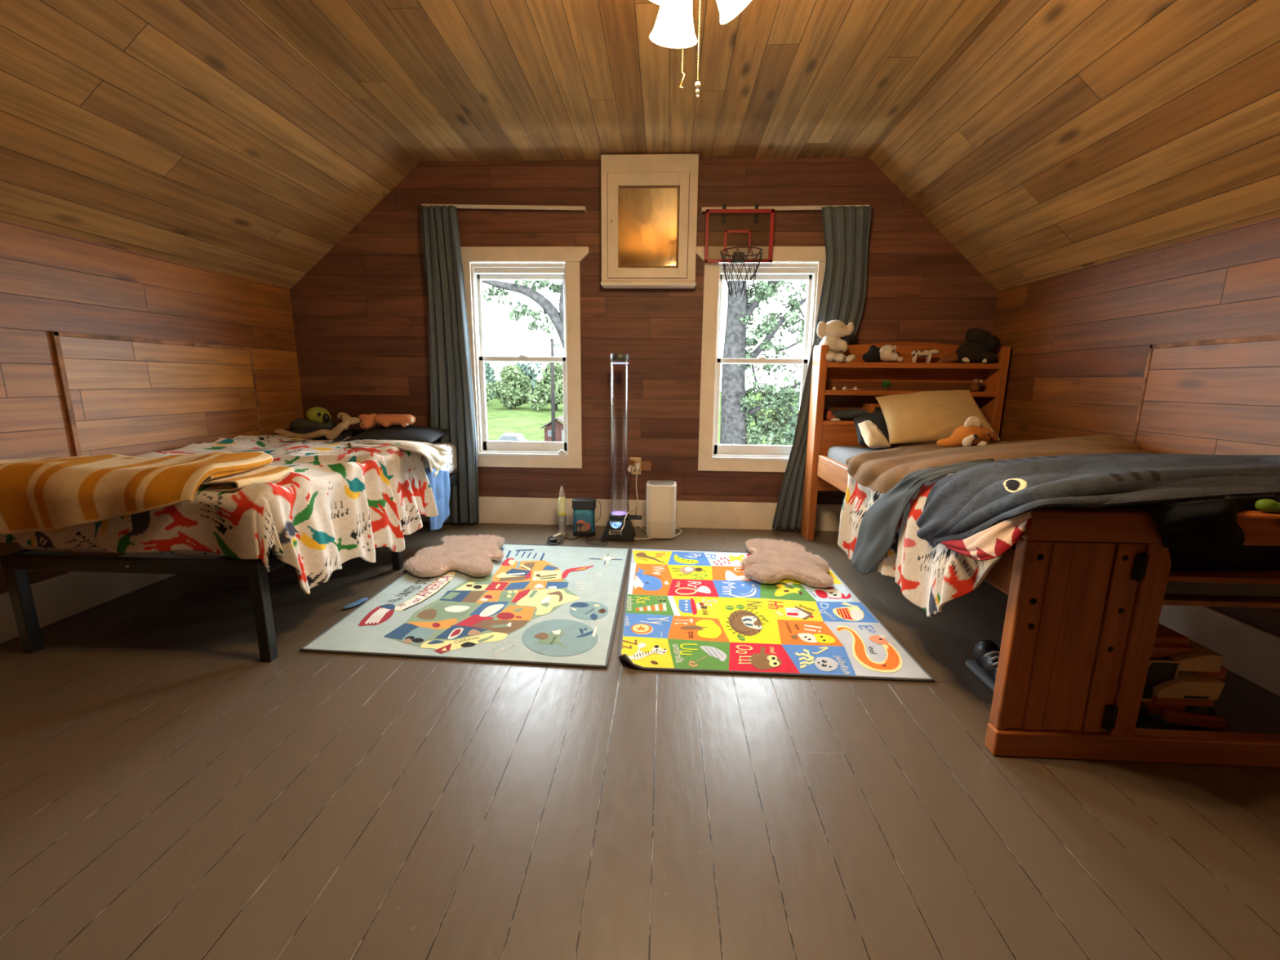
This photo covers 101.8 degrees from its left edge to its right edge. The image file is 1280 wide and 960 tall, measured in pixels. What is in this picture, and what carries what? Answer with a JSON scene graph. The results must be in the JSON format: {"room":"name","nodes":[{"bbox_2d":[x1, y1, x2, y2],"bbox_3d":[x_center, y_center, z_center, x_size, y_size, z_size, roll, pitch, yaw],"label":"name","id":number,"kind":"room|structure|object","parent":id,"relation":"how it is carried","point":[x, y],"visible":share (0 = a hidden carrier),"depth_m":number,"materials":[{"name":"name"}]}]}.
{"room":"bedroom","nodes":[
{"label":"bedroom","id":0,"kind":"room"},
{"bbox_2d":[0,219,303,593],"bbox_3d":[-2.651,0.067,0.733,0.001,1.680,6.355,1,11,3],"label":"wall","id":1,"kind":"structure","parent":0,"point":[50,281],"depth_m":2.44,"materials":[{"name":"brown wood"}]},
{"bbox_2d":[0,553,222,644],"bbox_3d":[-2.649,0.797,0.862,0.020,0.196,6.335,1,11,3],"label":"baseboard","id":2,"kind":"structure","parent":1,"relation":"attached to","point":[58,597],"depth_m":2.36,"materials":[{"name":"beige paint"}]},
{"bbox_2d":[49,331,262,456],"bbox_3d":[-2.537,-0.315,2.883,0.016,0.885,1.102,1,11,3],"label":"door","id":3,"kind":"structure","parent":1,"relation":"in","point":[124,396],"depth_m":2.70,"materials":[{"name":"brown wood"}]},
{"bbox_2d":[0,521,1279,959],"bbox_3d":[-0.222,0.938,0.778,4.880,0.001,6.355,1,11,3],"label":"floor","id":4,"kind":"structure","parent":0,"point":[169,790],"depth_m":1.32,"materials":[{"name":"brown wood"}]},
{"bbox_2d":[0,472,464,662],"bbox_3d":[-1.860,0.309,2.924,1.008,0.397,1.960,1,11,3],"label":"platform bed","id":5,"kind":"object","parent":4,"relation":"on","point":[15,565],"visible":0.38,"depth_m":1.95,"materials":[{"name":"metal"}]},
{"bbox_2d":[18,442,457,555],"bbox_3d":[-1.855,0.003,2.876,0.974,0.220,1.918,1,11,3],"label":"mattress","id":6,"kind":"object","parent":5,"relation":"on","point":[451,464],"visible":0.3,"depth_m":1.98,"materials":[{"name":"white fabric"}]},
{"bbox_2d":[0,451,293,534],"bbox_3d":[-1.995,0.044,2.021,1.105,0.274,0.403,1,11,3],"label":"striped blanket","id":7,"kind":"object","parent":6,"relation":"on","point":[37,494],"visible":0.95,"depth_m":1.86,"materials":[{"name":"orange fabric"}]},
{"bbox_2d":[0,434,438,594],"bbox_3d":[-1.850,0.092,2.727,1.236,0.537,1.661,1,11,3],"label":"comforter","id":8,"kind":"object","parent":6,"relation":"on","point":[340,503],"visible":0.6,"depth_m":2.12,"materials":[{"name":"fabric"}]},
{"bbox_2d":[273,412,360,439],"bbox_3d":[-2.145,-0.353,3.426,0.564,0.177,0.128,0,11,-3],"label":"stuffed animal","id":9,"kind":"object","parent":8,"relation":"on","point":[347,420],"visible":0.96,"depth_m":3.41},
{"bbox_2d":[289,425,366,439],"bbox_3d":[-2.211,-0.315,3.607,0.460,0.133,0.380,1,11,3],"label":"bed pillow","id":10,"kind":"object","parent":6,"relation":"on","point":[350,432],"visible":0.33,"depth_m":3.51,"materials":[{"name":"grey fabric"}]},
{"bbox_2d":[289,407,335,429],"bbox_3d":[-2.258,-0.414,3.585,0.314,0.180,0.165,1,11,3],"label":"bird","id":11,"kind":"object","parent":10,"relation":"on","point":[316,417],"visible":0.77,"depth_m":3.52},
{"bbox_2d":[343,425,449,443],"bbox_3d":[-1.656,-0.305,3.584,0.590,0.136,0.385,1,11,3],"label":"bed pillow","id":12,"kind":"object","parent":6,"relation":"on","point":[417,433],"visible":0.7,"depth_m":3.47,"materials":[{"name":"grey fabric"}]},
{"bbox_2d":[358,413,415,429],"bbox_3d":[-1.709,-0.400,3.528,0.368,0.102,0.127,-1,11,-8],"label":"lion","id":13,"kind":"object","parent":12,"relation":"on","point":[367,421],"visible":1,"depth_m":3.49},
{"bbox_2d":[346,436,448,479],"bbox_3d":[-1.437,-0.127,3.185,0.578,0.254,1.308,-6,13,-31],"label":"sheet","id":14,"kind":"object","parent":6,"relation":"on","point":[436,455],"visible":0.88,"depth_m":3.15,"materials":[{"name":"beige fabric"}]},
{"bbox_2d":[424,468,450,530],"bbox_3d":[-1.287,0.098,3.331,0.033,0.422,0.395,1,11,2],"label":"sheet","id":15,"kind":"object","parent":14,"relation":"hanging from","point":[440,485],"visible":0.84,"depth_m":3.33,"materials":[{"name":"blue fabric"}]},
{"bbox_2d":[342,597,368,608],"bbox_3d":[-1.357,0.589,2.486,0.039,0.017,0.131,5,12,24],"label":"scrap","id":16,"kind":"object","parent":4,"relation":"on","point":[358,602],"visible":1,"depth_m":2.47,"materials":[{"name":"blue fabric"}]},
{"bbox_2d":[299,543,629,668],"bbox_3d":[-0.703,0.559,2.705,1.231,0.012,1.457,1,11,3],"label":"rug","id":17,"kind":"object","parent":4,"relation":"on","point":[540,604],"visible":0.98,"depth_m":2.39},
{"bbox_2d":[402,533,506,577],"bbox_3d":[-1.073,0.437,3.113,0.547,0.077,0.694,0,11,-3],"label":"pillow","id":18,"kind":"object","parent":17,"relation":"on","point":[471,555],"visible":1,"depth_m":3.00,"materials":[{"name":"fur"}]},
{"bbox_2d":[556,485,568,536],"bbox_3d":[-0.544,0.213,3.635,0.084,0.347,0.084,1,11,3],"label":"lamp","id":19,"kind":"object","parent":4,"relation":"on","point":[562,515],"visible":0.96,"depth_m":3.62,"materials":[{"name":"silver metal"}]},
{"bbox_2d":[558,496,566,512],"bbox_3d":[-0.543,0.179,3.628,0.058,0.135,0.058,1,11,3],"label":"glass bottle","id":20,"kind":"object","parent":19,"relation":"on","point":[562,500],"depth_m":3.61,"materials":[{"name":"yellow glass"}]},
{"bbox_2d":[546,533,587,546],"bbox_3d":[-0.526,0.384,3.543,0.157,0.037,0.329,10,14,39],"label":"lamp cord","id":21,"kind":"object","parent":4,"relation":"on","point":[553,540],"visible":1,"depth_m":3.48,"materials":[{"name":"black plastic"}]},
{"bbox_2d":[552,533,561,537],"bbox_3d":[-0.565,0.379,3.540,0.022,0.026,0.065,10,14,40],"label":"switch","id":22,"kind":"object","parent":21,"relation":"attached to","point":[555,535],"depth_m":3.53,"materials":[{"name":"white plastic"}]},
{"bbox_2d":[572,497,600,536],"bbox_3d":[-0.371,0.259,3.645,0.201,0.256,0.100,1,11,3],"label":"lamp","id":23,"kind":"object","parent":4,"relation":"on","point":[584,508],"visible":1,"depth_m":3.60,"materials":[{"name":"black plastic"}]},
{"bbox_2d":[575,510,591,532],"bbox_3d":[-0.393,0.287,3.605,0.113,0.163,0.001,1,11,3],"label":"picture","id":24,"kind":"object","parent":23,"relation":"on","point":[583,517],"depth_m":3.61},
{"bbox_2d":[585,534,607,546],"bbox_3d":[-0.290,0.402,3.520,0.161,0.010,0.248,1,11,3],"label":"cord","id":25,"kind":"object","parent":4,"relation":"on","point":[589,535],"visible":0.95,"depth_m":3.46,"materials":[{"name":"black plastic"}]},
{"bbox_2d":[600,353,641,541],"bbox_3d":[-0.118,-0.210,3.492,0.273,1.240,0.187,1,11,3],"label":"tube","id":26,"kind":"object","parent":4,"relation":"on","point":[615,523],"visible":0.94,"depth_m":3.52,"materials":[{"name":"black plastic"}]},
{"bbox_2d":[620,468,682,539],"bbox_3d":[0.090,0.169,3.621,0.422,0.451,0.416,1,11,3],"label":"cord","id":27,"kind":"object","parent":4,"relation":"on","point":[637,468],"visible":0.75,"depth_m":3.65,"materials":[{"name":"white plastic"}]},
{"bbox_2d":[645,480,676,539],"bbox_3d":[0.146,0.204,3.630,0.206,0.380,0.200,1,11,3],"label":"air purifier","id":28,"kind":"object","parent":4,"relation":"on","point":[660,497],"visible":1,"depth_m":3.54,"materials":[{"name":"white plastic"}]},
{"bbox_2d":[648,480,674,485],"bbox_3d":[0.148,0.019,3.594,0.176,0.002,0.170,1,11,3],"label":"grille","id":29,"kind":"object","parent":28,"relation":"attached to","point":[651,482],"depth_m":3.58,"materials":[{"name":"white plastic"}]},
{"bbox_2d":[618,547,934,681],"bbox_3d":[0.509,0.567,2.620,1.203,0.055,1.434,1,11,3],"label":"rug","id":30,"kind":"object","parent":4,"relation":"on","point":[685,610],"visible":0.96,"depth_m":2.30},
{"bbox_2d":[739,537,835,587],"bbox_3d":[0.849,0.471,3.053,0.518,0.082,0.738,3,11,14],"label":"floor cushion","id":31,"kind":"object","parent":30,"relation":"on","point":[771,562],"visible":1,"depth_m":2.94,"materials":[{"name":"fur"}]},
{"bbox_2d":[964,640,999,691],"bbox_3d":[1.297,0.677,1.877,0.105,0.129,0.244,1,11,3],"label":"shoe","id":32,"kind":"object","parent":4,"relation":"on","point":[986,652],"visible":0.54,"depth_m":1.91,"materials":[{"name":"grey rubber"}]},
{"bbox_2d":[800,342,1279,768],"bbox_3d":[1.693,-0.050,2.482,1.196,1.341,2.276,1,11,3],"label":"bed","id":33,"kind":"object","parent":4,"relation":"on","point":[1085,588],"visible":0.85,"depth_m":1.48,"materials":[{"name":"brown wood"}]},
{"bbox_2d":[825,410,835,420],"bbox_3d":[1.262,-0.428,3.448,0.058,0.065,0.038,1,11,3],"label":"dinosaur","id":34,"kind":"object","parent":33,"relation":"on","point":[829,415],"visible":1,"depth_m":3.43},
{"bbox_2d":[830,417,840,421],"bbox_3d":[1.293,-0.403,3.447,0.072,0.020,0.072,1,11,3],"label":"scallop shell","id":35,"kind":"object","parent":33,"relation":"on","point":[833,419],"visible":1,"depth_m":3.42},
{"bbox_2d":[817,320,855,362],"bbox_3d":[1.263,-0.897,3.369,0.178,0.274,0.228,-10,15,-43],"label":"elephant","id":36,"kind":"object","parent":33,"relation":"on","point":[831,331],"visible":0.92,"depth_m":3.35},
{"bbox_2d":[824,408,867,419],"bbox_3d":[1.391,-0.442,3.493,0.298,0.075,0.119,1,11,3],"label":"folded cloth","id":37,"kind":"object","parent":33,"relation":"on","point":[849,414],"visible":0.66,"depth_m":3.45,"materials":[{"name":"grey fabric"}]},
{"bbox_2d":[861,403,881,413],"bbox_3d":[1.571,-0.456,3.492,0.120,0.113,0.164,1,11,3],"label":"toy box","id":38,"kind":"object","parent":33,"relation":"on","point":[869,407],"visible":0.28,"depth_m":3.42,"materials":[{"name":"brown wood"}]},
{"bbox_2d":[862,344,903,362],"bbox_3d":[1.586,-0.824,3.393,0.246,0.114,0.102,5,12,20],"label":"cow","id":39,"kind":"object","parent":33,"relation":"on","point":[887,353],"visible":1,"depth_m":3.37},
{"bbox_2d":[881,380,891,390],"bbox_3d":[1.609,-0.620,3.401,0.057,0.068,0.058,-4,12,-21],"label":"plant","id":40,"kind":"object","parent":33,"relation":"on","point":[886,386],"visible":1,"depth_m":3.39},
{"bbox_2d":[850,457,995,574],"bbox_3d":[1.138,0.173,2.207,0.278,0.616,0.679,0,11,-3],"label":"blanket","id":41,"kind":"object","parent":33,"relation":"hanging from","point":[878,526],"visible":0.94,"depth_m":2.14,"materials":[{"name":"grey fabric"}]},
{"bbox_2d":[911,348,939,362],"bbox_3d":[1.846,-0.806,3.373,0.170,0.091,0.044,1,11,3],"label":"cow","id":42,"kind":"object","parent":33,"relation":"on","point":[914,353],"visible":1,"depth_m":3.36},
{"bbox_2d":[937,352,959,363],"bbox_3d":[2.025,-0.793,3.383,0.175,0.072,0.064,1,11,3],"label":"toy bison","id":43,"kind":"object","parent":33,"relation":"on","point":[953,357],"visible":0.82,"depth_m":3.37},
{"bbox_2d":[962,357,969,362],"bbox_3d":[2.079,-0.765,3.318,0.045,0.033,0.026,1,11,3],"label":"shell","id":44,"kind":"object","parent":33,"relation":"on","point":[964,359],"visible":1,"depth_m":3.31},
{"bbox_2d":[970,378,982,391],"bbox_3d":[2.202,-0.622,3.408,0.057,0.084,0.056,1,11,3],"label":"owl","id":45,"kind":"object","parent":33,"relation":"on","point":[975,386],"visible":1,"depth_m":3.39},
{"bbox_2d":[955,328,999,363],"bbox_3d":[2.163,-0.863,3.358,0.234,0.226,0.199,1,11,3],"label":"plush gorilla","id":46,"kind":"object","parent":33,"relation":"on","point":[980,344],"visible":0.93,"depth_m":3.30,"materials":[{"name":"fabric"}]},
{"bbox_2d":[827,445,1279,597],"bbox_3d":[1.703,0.064,2.460,1.046,0.210,1.970,1,11,3],"label":"mattress","id":47,"kind":"object","parent":33,"relation":"on","point":[841,454],"visible":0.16,"depth_m":1.51,"materials":[{"name":"white fabric"}]},
{"bbox_2d":[853,409,888,444],"bbox_3d":[1.439,-0.332,3.220,0.218,0.213,0.185,1,11,3],"label":"bed pillow","id":48,"kind":"object","parent":47,"relation":"on","point":[877,417],"visible":0.46,"depth_m":3.20,"materials":[{"name":"grey fabric"}]},
{"bbox_2d":[857,420,891,448],"bbox_3d":[1.350,-0.271,3.066,0.156,0.151,0.212,-2,11,-15],"label":"cushion","id":49,"kind":"object","parent":47,"relation":"on","point":[872,435],"visible":1,"depth_m":3.01,"materials":[{"name":"white fabric"}]},
{"bbox_2d":[845,434,1153,493],"bbox_3d":[1.655,-0.133,2.653,1.211,0.247,1.341,1,11,3],"label":"blanket","id":50,"kind":"object","parent":47,"relation":"on","point":[881,470],"visible":0.8,"depth_m":2.35,"materials":[{"name":"brown fabric"}]},
{"bbox_2d":[875,389,1001,444],"bbox_3d":[1.747,-0.381,3.091,0.647,0.306,0.379,1,11,3],"label":"bed pillow","id":51,"kind":"object","parent":50,"relation":"on","point":[923,416],"visible":0.85,"depth_m":3.02,"materials":[{"name":"beige fabric"}]},
{"bbox_2d":[936,416,997,447],"bbox_3d":[1.789,-0.257,2.835,0.291,0.184,0.170,1,11,3],"label":"dog","id":52,"kind":"object","parent":50,"relation":"on","point":[971,433],"visible":0.92,"depth_m":2.80},
{"bbox_2d":[837,473,1223,617],"bbox_3d":[1.442,0.208,2.145,0.881,0.602,1.366,1,11,3],"label":"comforter","id":53,"kind":"object","parent":47,"relation":"on","point":[930,575],"visible":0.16,"depth_m":1.94,"materials":[{"name":"fabric"}]},
{"bbox_2d":[915,453,1279,560],"bbox_3d":[1.561,0.070,1.730,1.329,0.322,0.602,-3,11,-16],"label":"blanket","id":54,"kind":"object","parent":33,"relation":"on","point":[961,511],"visible":1,"depth_m":1.53,"materials":[{"name":"fabric"}]},
{"bbox_2d":[1146,494,1279,571],"bbox_3d":[1.641,0.161,1.428,0.646,0.256,0.109,-2,11,-13],"label":"throw","id":55,"kind":"object","parent":33,"relation":"on","point":[1205,535],"visible":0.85,"depth_m":1.36,"materials":[{"name":"black fabric"}]},
{"bbox_2d":[1254,498,1279,512],"bbox_3d":[1.696,0.069,1.380,0.110,0.036,0.040,1,11,3],"label":"toy leaf","id":56,"kind":"object","parent":33,"relation":"on","point":[1268,505],"visible":1,"depth_m":1.37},
{"bbox_2d":[1135,622,1226,729],"bbox_3d":[1.681,0.635,1.698,0.325,0.290,0.198,1,11,3],"label":"toy truck","id":57,"kind":"object","parent":4,"relation":"on","point":[1182,685],"visible":0.59,"depth_m":1.62,"materials":[{"name":"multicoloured plastic"}]},
{"bbox_2d":[1183,695,1208,698],"bbox_3d":[1.718,0.671,1.606,0.070,0.006,0.005,1,11,3],"label":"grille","id":58,"kind":"object","parent":57,"relation":"attached to","point":[1184,696],"depth_m":1.60,"materials":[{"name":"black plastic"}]},
{"bbox_2d":[0,0,1279,291],"bbox_3d":[-0.201,-1.114,0.386,4.880,0.820,6.355,1,11,3],"label":"ceiling","id":59,"kind":"structure","parent":0,"point":[243,139],"depth_m":2.28,"materials":[{"name":"brown wood"}]},
{"bbox_2d":[649,0,751,97],"bbox_3d":[0.170,-1.360,1.294,0.359,0.670,0.339,4,11,18],"label":"ceiling light","id":60,"kind":"object","parent":59,"relation":"hanging from","point":[673,28],"visible":1,"depth_m":1.41,"materials":[{"name":"white glass"}]},
{"bbox_2d":[289,157,997,503],"bbox_3d":[-0.051,-0.898,3.740,4.880,2.500,0.160,1,11,3],"label":"wall","id":61,"kind":"structure","parent":0,"point":[360,313],"depth_m":3.61,"materials":[{"name":"brown wood"}]},
{"bbox_2d":[421,204,586,213],"bbox_3d":[-0.913,-1.825,3.494,1.105,0.044,0.061,1,11,3],"label":"curtain rod","id":62,"kind":"object","parent":61,"relation":"attached to","point":[458,206],"visible":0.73,"depth_m":3.46,"materials":[{"name":"white metal"}]},
{"bbox_2d":[420,204,479,524],"bbox_3d":[-1.366,-0.753,3.668,0.376,2.175,0.090,1,11,3],"label":"window curtain","id":63,"kind":"object","parent":62,"relation":"hanging from","point":[452,409],"visible":0.93,"depth_m":3.63,"materials":[{"name":"fabric"}]},
{"bbox_2d":[460,246,588,468],"bbox_3d":[-0.846,-0.854,3.760,0.986,1.523,0.165,1,11,3],"label":"window","id":64,"kind":"structure","parent":61,"relation":"in","point":[567,454],"depth_m":3.69,"materials":[{"name":"beige paint"}]},
{"bbox_2d":[626,460,635,513],"bbox_3d":[-0.070,0.105,3.787,0.055,0.489,0.110,1,11,3],"label":"plug","id":65,"kind":"object","parent":61,"relation":"attached to","point":[630,468],"visible":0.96,"depth_m":3.77,"materials":[{"name":"white plastic"}]},
{"bbox_2d":[420,496,842,531],"bbox_3d":[-0.067,0.246,3.867,4.880,0.203,0.020,1,11,3],"label":"baseboard","id":66,"kind":"structure","parent":61,"relation":"attached to","point":[508,510],"depth_m":3.85,"materials":[{"name":"beige paint"}]},
{"bbox_2d":[630,457,641,474],"bbox_3d":[-0.032,-0.103,3.804,0.082,0.126,0.010,1,11,3],"label":"wall outlet","id":67,"kind":"object","parent":61,"relation":"attached to","point":[637,460],"visible":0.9,"depth_m":3.80,"materials":[{"name":"beige plastic"}]},
{"bbox_2d":[635,462,639,469],"bbox_3d":[-0.015,-0.099,3.783,0.030,0.045,0.036,1,11,3],"label":"plug","id":68,"kind":"object","parent":67,"relation":"attached to","point":[637,464],"visible":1,"depth_m":3.77,"materials":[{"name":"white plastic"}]},
{"bbox_2d":[641,461,651,471],"bbox_3d":[0.046,-0.102,3.799,0.070,0.069,0.012,1,11,3],"label":"blank plate","id":69,"kind":"object","parent":61,"relation":"attached to","point":[646,465],"visible":1,"depth_m":3.79,"materials":[{"name":"brown plastic"}]},
{"bbox_2d":[600,153,698,288],"bbox_3d":[0.060,-1.692,3.428,0.633,0.798,0.143,1,11,3],"label":"upper cabinet","id":70,"kind":"object","parent":61,"relation":"attached to","point":[649,202],"visible":1,"depth_m":3.38,"materials":[{"name":"beige paint"}]},
{"bbox_2d":[620,187,677,265],"bbox_3d":[0.056,-1.646,3.390,0.396,0.498,0.005,1,11,3],"label":"mirror","id":71,"kind":"object","parent":70,"relation":"attached to","point":[649,215],"depth_m":3.39,"materials":[{"name":"gold mirror"}]},
{"bbox_2d":[696,246,826,471],"bbox_3d":[0.861,-0.821,3.681,0.984,1.523,0.165,1,11,3],"label":"window","id":72,"kind":"structure","parent":61,"relation":"in","point":[712,455],"depth_m":3.62,"materials":[{"name":"beige paint"}]},
{"bbox_2d":[701,204,869,213],"bbox_3d":[0.943,-1.775,3.411,1.078,0.034,0.061,1,11,3],"label":"curtain rod","id":73,"kind":"object","parent":61,"relation":"attached to","point":[780,207],"visible":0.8,"depth_m":3.38,"materials":[{"name":"white metal"}]},
{"bbox_2d":[704,204,774,297],"bbox_3d":[0.645,-1.482,3.322,0.446,0.596,0.314,1,11,3],"label":"basketball hoop","id":74,"kind":"object","parent":73,"relation":"hanging from","point":[737,257],"visible":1,"depth_m":3.39,"materials":[{"name":"red plastic"}]},
{"bbox_2d":[772,205,871,529],"bbox_3d":[1.234,-0.702,3.569,0.526,2.165,0.063,1,11,3],"label":"window curtain","id":75,"kind":"object","parent":73,"relation":"hanging from","point":[846,228],"visible":0.62,"depth_m":3.47,"materials":[{"name":"fabric"}]},
{"bbox_2d":[991,215,1279,636],"bbox_3d":[2.223,0.160,0.509,0.001,1.680,6.355,1,11,3],"label":"wall","id":76,"kind":"structure","parent":0,"point":[1080,340],"depth_m":2.52,"materials":[{"name":"brown wood"}]},
{"bbox_2d":[1131,334,1279,455],"bbox_3d":[2.286,-0.124,1.933,0.016,0.805,1.007,1,11,3],"label":"door","id":77,"kind":"structure","parent":76,"relation":"in","point":[1220,396],"depth_m":2.08,"materials":[{"name":"brown wood"}]},
{"bbox_2d":[1158,604,1279,696],"bbox_3d":[2.205,0.889,0.638,0.020,0.200,6.335,1,11,3],"label":"baseboard","id":78,"kind":"structure","parent":76,"relation":"attached to","point":[1251,652],"depth_m":1.98,"materials":[{"name":"beige paint"}]},
{"label":"outside","id":79,"kind":"structure","parent":0,"visible":0},
{"bbox_2d":[486,391,799,444],"bbox_3d":[6.430,-19.420,131.534,320.000,2.519,254.000,1,11,3],"label":"lawn","id":80,"kind":"structure","parent":79,"point":[523,420],"depth_m":82.36,"materials":[{"name":"green plant"}]},
{"bbox_2d":[485,379,493,402],"bbox_3d":[-37.211,-20.602,113.179,11.634,10.184,9.577,1,11,3],"label":"leafy tree","id":81,"kind":"object","parent":80,"relation":"on","point":[486,380],"visible":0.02,"depth_m":112.65,"materials":[{"name":"green plant"}]},
{"bbox_2d":[484,361,501,395],"bbox_3d":[-41.421,-27.276,137.356,14.636,11.930,12.779,1,11,3],"label":"leafy tree","id":82,"kind":"object","parent":80,"relation":"on","point":[490,371],"visible":0.13,"depth_m":135.32,"materials":[{"name":"green plant"}]},
{"bbox_2d":[485,363,532,408],"bbox_3d":[-26.558,-18.536,104.099,10.449,9.404,9.626,1,11,3],"label":"leafy tree","id":83,"kind":"object","parent":80,"relation":"on","point":[511,393],"visible":1,"depth_m":101.90,"materials":[{"name":"green plant"}]},
{"bbox_2d":[497,432,528,440],"bbox_3d":[-11.590,-3.300,46.984,3.600,1.802,1.820,1,11,3],"label":"parked car","id":84,"kind":"object","parent":80,"relation":"on","point":[508,436],"visible":0.27,"depth_m":46.06,"materials":[{"name":"white paint"}]},
{"bbox_2d":[501,362,546,402],"bbox_3d":[-27.187,-23.376,123.686,12.328,10.556,14.122,1,11,3],"label":"leafy tree","id":85,"kind":"object","parent":80,"relation":"on","point":[525,368],"visible":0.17,"depth_m":121.30,"materials":[{"name":"green plant"}]},
{"bbox_2d":[525,362,563,410],"bbox_3d":[-17.351,-18.214,100.842,10.677,10.274,9.921,1,11,3],"label":"leafy tree","id":86,"kind":"object","parent":80,"relation":"on","point":[544,387],"visible":0.73,"depth_m":99.30,"materials":[{"name":"green plant"}]},
{"bbox_2d":[539,415,564,441],"bbox_3d":[-7.931,-4.701,51.937,3.300,3.320,3.700,1,11,3],"label":"garden shed","id":87,"kind":"object","parent":80,"relation":"on","point":[558,425],"visible":0.46,"depth_m":50.47,"materials":[{"name":"red wood"}]},
{"bbox_2d":[546,330,560,441],"bbox_3d":[-7.385,-7.213,44.879,1.225,10.917,0.706,1,11,3],"label":"utility pole","id":88,"kind":"object","parent":80,"relation":"on","point":[551,341],"visible":0.72,"depth_m":44.64,"materials":[{"name":"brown wood"}]},
{"bbox_2d":[481,280,807,445],"bbox_3d":[0.695,-1.315,13.142,9.342,11.431,3.182,-3,11,-16],"label":"oak tree","id":89,"kind":"object","parent":80,"relation":"on","point":[735,403],"visible":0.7,"depth_m":13.32,"materials":[{"name":"green plant"}]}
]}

